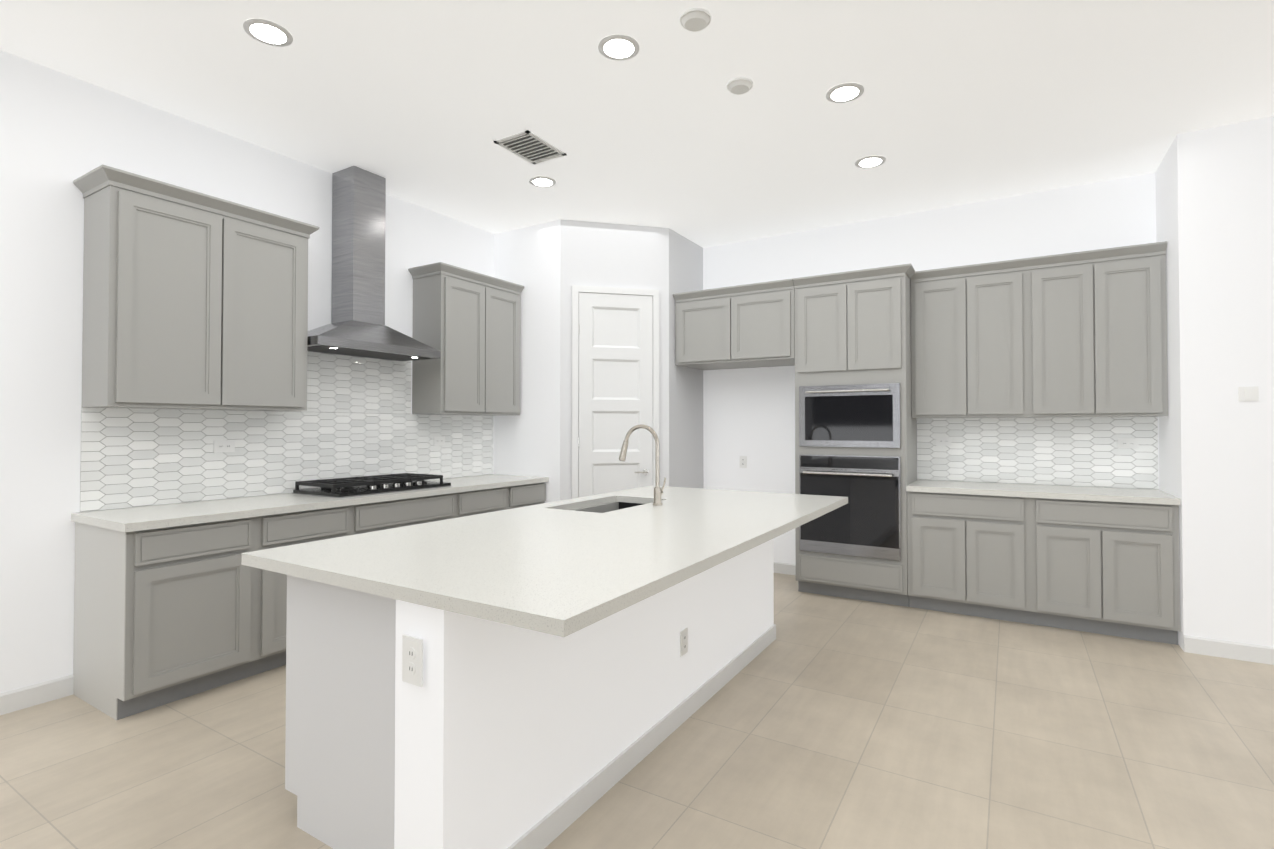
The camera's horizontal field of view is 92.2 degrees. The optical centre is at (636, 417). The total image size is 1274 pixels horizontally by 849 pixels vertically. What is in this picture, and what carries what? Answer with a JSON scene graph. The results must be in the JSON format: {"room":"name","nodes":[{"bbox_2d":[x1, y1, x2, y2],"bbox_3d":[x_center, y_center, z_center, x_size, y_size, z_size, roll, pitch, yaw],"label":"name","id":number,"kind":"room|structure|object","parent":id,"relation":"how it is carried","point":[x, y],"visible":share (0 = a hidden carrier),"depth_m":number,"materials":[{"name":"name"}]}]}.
{"room":"kitchen","nodes":[
{"label":"kitchen","id":0,"kind":"room"},
{"bbox_2d":[0,50,493,692],"bbox_3d":[-3.319,-0.178,2.522,0.120,3.150,10.800,-1,-1,31],"label":"wall","id":1,"kind":"structure","parent":0,"point":[60,132],"depth_m":3.09,"materials":[{"name":"white paint"}]},
{"bbox_2d":[0,674,73,714],"bbox_3d":[-4.465,1.318,0.491,0.012,0.100,6.175,-1,-1,31],"label":"baseboard","id":2,"kind":"structure","parent":1,"relation":"attached to","point":[33,695],"depth_m":2.99,"materials":[{"name":"white wood"}]},
{"bbox_2d":[73,164,318,410],"bbox_3d":[-2.440,-0.626,3.486,0.375,1.156,1.080,-1,-1,31],"label":"upper cabinet","id":3,"kind":"object","parent":1,"relation":"attached to","point":[192,299],"visible":1,"depth_m":3.27,"materials":[{"name":"grey paint"}]},
{"bbox_2d":[80,351,493,511],"bbox_3d":[-2.092,0.014,4.410,0.004,0.979,2.945,-1,-1,31],"label":"backsplash","id":4,"kind":"structure","parent":1,"relation":"attached to","point":[357,418],"depth_m":4.04,"materials":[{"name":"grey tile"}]},
{"bbox_2d":[214,440,234,452],"bbox_3d":[-2.502,0.175,3.718,0.008,0.072,0.115,-1,-1,31],"label":"outlet","id":5,"kind":"object","parent":4,"relation":"attached to","point":[224,445],"visible":1,"depth_m":3.72,"materials":[{"name":"white plastic"}]},
{"bbox_2d":[434,436,444,444],"bbox_3d":[-1.649,0.195,5.118,0.008,0.072,0.115,-1,-1,31],"label":"outlet","id":6,"kind":"object","parent":4,"relation":"attached to","point":[439,440],"visible":1,"depth_m":5.12,"materials":[{"name":"white plastic"}]},
{"bbox_2d":[307,166,439,361],"bbox_3d":[-1.905,-1.084,4.318,0.420,1.281,0.955,-1,-1,31],"label":"range hood","id":7,"kind":"object","parent":1,"relation":"attached to","point":[357,327],"visible":0.94,"depth_m":4.26,"materials":[{"name":"metal"}]},
{"bbox_2d":[408,262,523,415],"bbox_3d":[-1.413,-0.602,5.171,0.375,1.156,0.945,-1,-1,31],"label":"upper cabinet","id":8,"kind":"object","parent":1,"relation":"attached to","point":[466,323],"visible":1,"depth_m":4.93,"materials":[{"name":"grey paint"}]},
{"bbox_2d":[494,219,703,502],"bbox_3d":[-0.332,-0.129,5.896,1.470,3.150,1.410,-1,-1,31],"label":"wall","id":9,"kind":"structure","parent":0,"point":[547,265],"depth_m":5.45,"materials":[{"name":"white paint"}]},
{"bbox_2d":[572,285,658,498],"bbox_3d":[-0.183,0.150,5.367,0.568,2.578,0.568,-1,-1,31],"label":"door","id":10,"kind":"structure","parent":9,"relation":"attached to","point":[615,367],"depth_m":5.37,"materials":[{"name":"white wood"}]},
{"bbox_2d":[0,573,1273,848],"bbox_3d":[0.917,1.390,-0.082,10.200,0.060,10.800,-1,-1,31],"label":"floor","id":11,"kind":"structure","parent":0,"point":[822,721],"depth_m":2.53,"materials":[{"name":"tile"}]},
{"bbox_2d":[73,518,262,719],"bbox_3d":[-2.451,0.967,3.201,0.630,0.880,0.569,-1,-1,31],"label":"base cabinet","id":12,"kind":"object","parent":11,"relation":"on","point":[175,602],"depth_m":3.00,"materials":[{"name":"grey wood"}]},
{"bbox_2d":[71,474,548,533],"bbox_3d":[-1.821,0.522,4.217,0.656,0.039,2.980,-1,-1,31],"label":"countertop","id":13,"kind":"structure","parent":12,"relation":"on","point":[125,520],"depth_m":3.42,"materials":[{"name":"white stone"}]},
{"bbox_2d":[292,473,451,497],"bbox_3d":[-1.812,0.461,4.265,0.508,0.081,0.888,-1,-1,31],"label":"cooktop","id":14,"kind":"object","parent":13,"relation":"in","point":[357,486],"visible":1,"depth_m":4.08,"materials":[{"name":"metal"}]},
{"bbox_2d":[259,506,354,672],"bbox_3d":[-2.158,0.974,3.681,0.630,0.880,0.555,-1,-1,31],"label":"base cabinet","id":15,"kind":"object","parent":11,"relation":"on","point":[279,530],"depth_m":3.41,"materials":[{"name":"grey wood"}]},
{"bbox_2d":[355,494,458,533],"bbox_3d":[-1.798,0.983,4.272,0.630,0.880,0.830,-1,-1,31],"label":"base cabinet","id":16,"kind":"object","parent":11,"relation":"on","point":[376,516],"depth_m":4.09,"materials":[{"name":"grey wood"}]},
{"bbox_2d":[459,486,510,516],"bbox_3d":[-1.443,0.991,4.855,0.630,0.880,0.535,-1,-1,31],"label":"base cabinet","id":17,"kind":"object","parent":11,"relation":"on","point":[475,502],"depth_m":4.70,"materials":[{"name":"grey wood"}]},
{"bbox_2d":[268,498,775,848],"bbox_3d":[-0.209,0.965,3.023,0.930,0.880,2.703,-1,-1,31],"label":"kitchen island","id":18,"kind":"object","parent":11,"relation":"on","point":[562,689],"depth_m":1.98,"materials":[{"name":"paint"},{"name":"quartz"},{"name":"steel"}]},
{"bbox_2d":[402,635,422,686],"bbox_3d":[-0.620,0.670,1.689,0.080,0.128,0.008,-1,-1,31],"label":"outlet","id":19,"kind":"object","parent":18,"relation":"attached to","point":[412,660],"visible":0.96,"depth_m":1.69,"materials":[{"name":"white plastic"}]},
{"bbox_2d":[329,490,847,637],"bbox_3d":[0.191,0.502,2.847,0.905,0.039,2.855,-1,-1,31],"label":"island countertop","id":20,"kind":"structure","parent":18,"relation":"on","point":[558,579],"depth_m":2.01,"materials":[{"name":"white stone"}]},
{"bbox_2d":[619,424,665,505],"bbox_3d":[0.026,0.265,3.507,0.285,0.451,0.090,-1,-1,31],"label":"faucet","id":21,"kind":"object","parent":20,"relation":"on","point":[658,491],"visible":1,"depth_m":3.43,"materials":[{"name":"silver metal"}]},
{"bbox_2d":[680,628,687,656],"bbox_3d":[0.219,1.042,2.843,0.008,0.115,0.072,-1,-1,31],"label":"outlet","id":22,"kind":"object","parent":18,"relation":"attached to","point":[683,641],"visible":1,"depth_m":2.84,"materials":[{"name":"white plastic"}]},
{"bbox_2d":[511,482,545,508],"bbox_3d":[-1.180,0.998,5.286,0.630,0.880,0.475,-1,-1,31],"label":"base cabinet","id":23,"kind":"object","parent":11,"relation":"on","point":[521,496],"depth_m":5.13,"materials":[{"name":"grey wood"}]},
{"bbox_2d":[793,264,916,606],"bbox_3d":[1.803,0.151,5.000,0.885,2.566,0.701,-1,-1,31],"label":"tall cabinet","id":24,"kind":"object","parent":11,"relation":"on","point":[855,433],"visible":0.94,"depth_m":4.75,"materials":[{"name":"grey wood"}]},
{"bbox_2d":[907,492,1033,624],"bbox_3d":[2.494,0.988,4.610,0.771,0.880,0.625,-1,-1,31],"label":"base cabinet","id":25,"kind":"object","parent":11,"relation":"on","point":[967,555],"depth_m":4.33,"materials":[{"name":"grey wood"}]},
{"bbox_2d":[1034,500,1180,644],"bbox_3d":[3.152,0.982,4.209,0.771,0.880,0.625,-1,-1,31],"label":"base cabinet","id":26,"kind":"object","parent":11,"relation":"on","point":[1102,560],"depth_m":3.93,"materials":[{"name":"grey wood"}]},
{"bbox_2d":[906,480,1179,503],"bbox_3d":[2.818,0.524,4.408,1.542,0.039,0.645,-1,-1,31],"label":"countertop","id":27,"kind":"structure","parent":26,"relation":"on","point":[956,488],"depth_m":4.22,"materials":[{"name":"white stone"}]},
{"bbox_2d":[0,0,1273,247],"bbox_3d":[0.917,-1.820,-0.035,10.200,0.060,10.800,-1,-1,31],"label":"ceiling","id":28,"kind":"structure","parent":0,"point":[426,104],"depth_m":3.27,"materials":[{"name":"white paint"}]},
{"bbox_2d":[243,18,292,46],"bbox_3d":[-1.674,-1.745,2.784,0.196,0.007,0.196,-1,-1,31],"label":"recessed light","id":29,"kind":"object","parent":28,"relation":"in","point":[267,32],"visible":1,"depth_m":2.77,"materials":[{"name":"white plastic"}]},
{"bbox_2d":[494,130,566,163],"bbox_3d":[-0.680,-1.727,3.935,0.280,0.010,0.380,-1,-1,31],"label":"ceiling vent","id":30,"kind":"object","parent":28,"relation":"in","point":[529,146],"visible":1,"depth_m":3.92,"materials":[{"name":"white metal"}]},
{"bbox_2d":[529,176,555,186],"bbox_3d":[-0.689,-1.720,4.479,0.196,0.007,0.196,-1,-1,31],"label":"recessed light","id":31,"kind":"object","parent":28,"relation":"in","point":[541,181],"visible":1,"depth_m":4.46,"materials":[{"name":"white plastic"}]},
{"bbox_2d":[598,34,639,60],"bbox_3d":[-0.085,-1.743,2.893,0.196,0.007,0.196,-1,-1,31],"label":"recessed light","id":32,"kind":"object","parent":28,"relation":"in","point":[618,47],"visible":1,"depth_m":2.88,"materials":[{"name":"white plastic"}]},
{"bbox_2d":[680,7,710,31],"bbox_3d":[0.256,-1.735,2.685,0.136,0.030,0.136,-1,-1,31],"label":"smoke detector","id":33,"kind":"object","parent":28,"relation":"attached to","point":[696,19],"visible":1,"depth_m":2.66,"materials":[{"name":"white plastic"}]},
{"bbox_2d":[727,77,752,94],"bbox_3d":[0.538,-1.727,3.205,0.136,0.030,0.136,-1,-1,31],"label":"smoke detector","id":34,"kind":"object","parent":28,"relation":"attached to","point":[739,85],"visible":1,"depth_m":3.17,"materials":[{"name":"white plastic"}]},
{"bbox_2d":[826,83,863,102],"bbox_3d":[1.114,-1.738,3.287,0.196,0.007,0.196,-1,-1,31],"label":"recessed light","id":35,"kind":"object","parent":28,"relation":"in","point":[844,92],"visible":1,"depth_m":3.27,"materials":[{"name":"white plastic"}]},
{"bbox_2d":[855,155,885,167],"bbox_3d":[1.577,-1.725,4.141,0.196,0.007,0.196,-1,-1,31],"label":"recessed light","id":36,"kind":"object","parent":28,"relation":"in","point":[871,161],"visible":1,"depth_m":4.12,"materials":[{"name":"white plastic"}]},
{"bbox_2d":[703,172,1158,563],"bbox_3d":[1.560,-0.132,5.638,4.970,3.150,0.120,-1,-1,31],"label":"wall","id":37,"kind":"structure","parent":0,"point":[749,413],"depth_m":5.38,"materials":[{"name":"white paint"}]},
{"bbox_2d":[673,279,794,369],"bbox_3d":[0.965,-0.801,5.554,1.102,0.646,0.650,-1,-1,31],"label":"upper cabinet","id":38,"kind":"object","parent":37,"relation":"attached to","point":[743,326],"visible":0.96,"depth_m":5.29,"materials":[{"name":"grey paint"}]},
{"bbox_2d":[740,456,746,467],"bbox_3d":[1.019,0.426,5.885,0.072,0.115,0.008,-1,-1,31],"label":"outlet","id":39,"kind":"object","parent":37,"relation":"attached to","point":[743,461],"visible":1,"depth_m":5.88,"materials":[{"name":"white plastic"}]},
{"bbox_2d":[773,562,795,574],"bbox_3d":[1.137,1.395,5.796,1.091,0.100,0.012,-1,-1,31],"label":"baseboard","id":40,"kind":"structure","parent":37,"relation":"attached to","point":[785,568],"depth_m":5.65,"materials":[{"name":"white wood"}]},
{"bbox_2d":[910,269,977,417],"bbox_3d":[2.428,-0.540,4.834,0.449,1.083,0.351,-1,-1,31],"label":"upper cabinet","id":41,"kind":"object","parent":37,"relation":"attached to","point":[944,306],"depth_m":4.69,"materials":[{"name":"grey paint"}]},
{"bbox_2d":[978,265,1029,417],"bbox_3d":[2.703,-0.543,4.667,0.449,1.083,0.351,-1,-1,31],"label":"upper cabinet","id":42,"kind":"object","parent":37,"relation":"attached to","point":[1004,291],"depth_m":4.48,"materials":[{"name":"grey paint"}]},
{"bbox_2d":[917,417,1157,488],"bbox_3d":[2.986,0.254,4.689,1.542,0.508,0.004,-1,-1,31],"label":"backsplash","id":43,"kind":"structure","parent":37,"relation":"attached to","point":[1076,451],"depth_m":4.64,"materials":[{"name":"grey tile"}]},
{"bbox_2d":[936,437,951,445],"bbox_3d":[2.492,0.193,4.981,0.115,0.072,0.008,-1,-1,31],"label":"outlet","id":44,"kind":"object","parent":43,"relation":"attached to","point":[943,441],"visible":1,"depth_m":4.98,"materials":[{"name":"white plastic"}]},
{"bbox_2d":[1118,438,1138,448],"bbox_3d":[3.499,0.184,4.367,0.115,0.072,0.008,-1,-1,31],"label":"outlet","id":45,"kind":"object","parent":43,"relation":"attached to","point":[1133,443],"visible":1,"depth_m":4.37,"materials":[{"name":"white plastic"}]},
{"bbox_2d":[1030,253,1109,416],"bbox_3d":[3.087,-0.546,4.433,0.449,1.083,0.351,-1,-1,31],"label":"upper cabinet","id":46,"kind":"object","parent":37,"relation":"attached to","point":[1079,334],"depth_m":4.28,"materials":[{"name":"grey paint"}]},
{"bbox_2d":[1106,249,1167,416],"bbox_3d":[3.361,-0.548,4.266,0.449,1.083,0.351,-1,-1,31],"label":"upper cabinet","id":47,"kind":"object","parent":37,"relation":"attached to","point":[1138,300],"depth_m":4.08,"materials":[{"name":"grey paint"}]},
{"bbox_2d":[1155,116,1273,650],"bbox_3d":[5.658,-0.174,2.755,5.030,3.150,0.780,-1,-1,31],"label":"wall","id":48,"kind":"structure","parent":0,"point":[1215,208],"depth_m":3.63,"materials":[{"name":"white paint"}]},
{"bbox_2d":[1184,635,1273,664],"bbox_3d":[5.452,1.346,2.394,5.030,0.100,0.012,-1,-1,31],"label":"baseboard","id":49,"kind":"structure","parent":48,"relation":"attached to","point":[1232,650],"depth_m":3.59,"materials":[{"name":"white wood"}]},
{"bbox_2d":[1238,386,1258,400],"bbox_3d":[3.561,-0.137,3.570,0.085,0.085,0.008,-1,-1,31],"label":"thermostat","id":50,"kind":"object","parent":48,"relation":"attached to","point":[1248,393],"visible":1,"depth_m":3.57,"materials":[{"name":"white plastic"}]}
]}

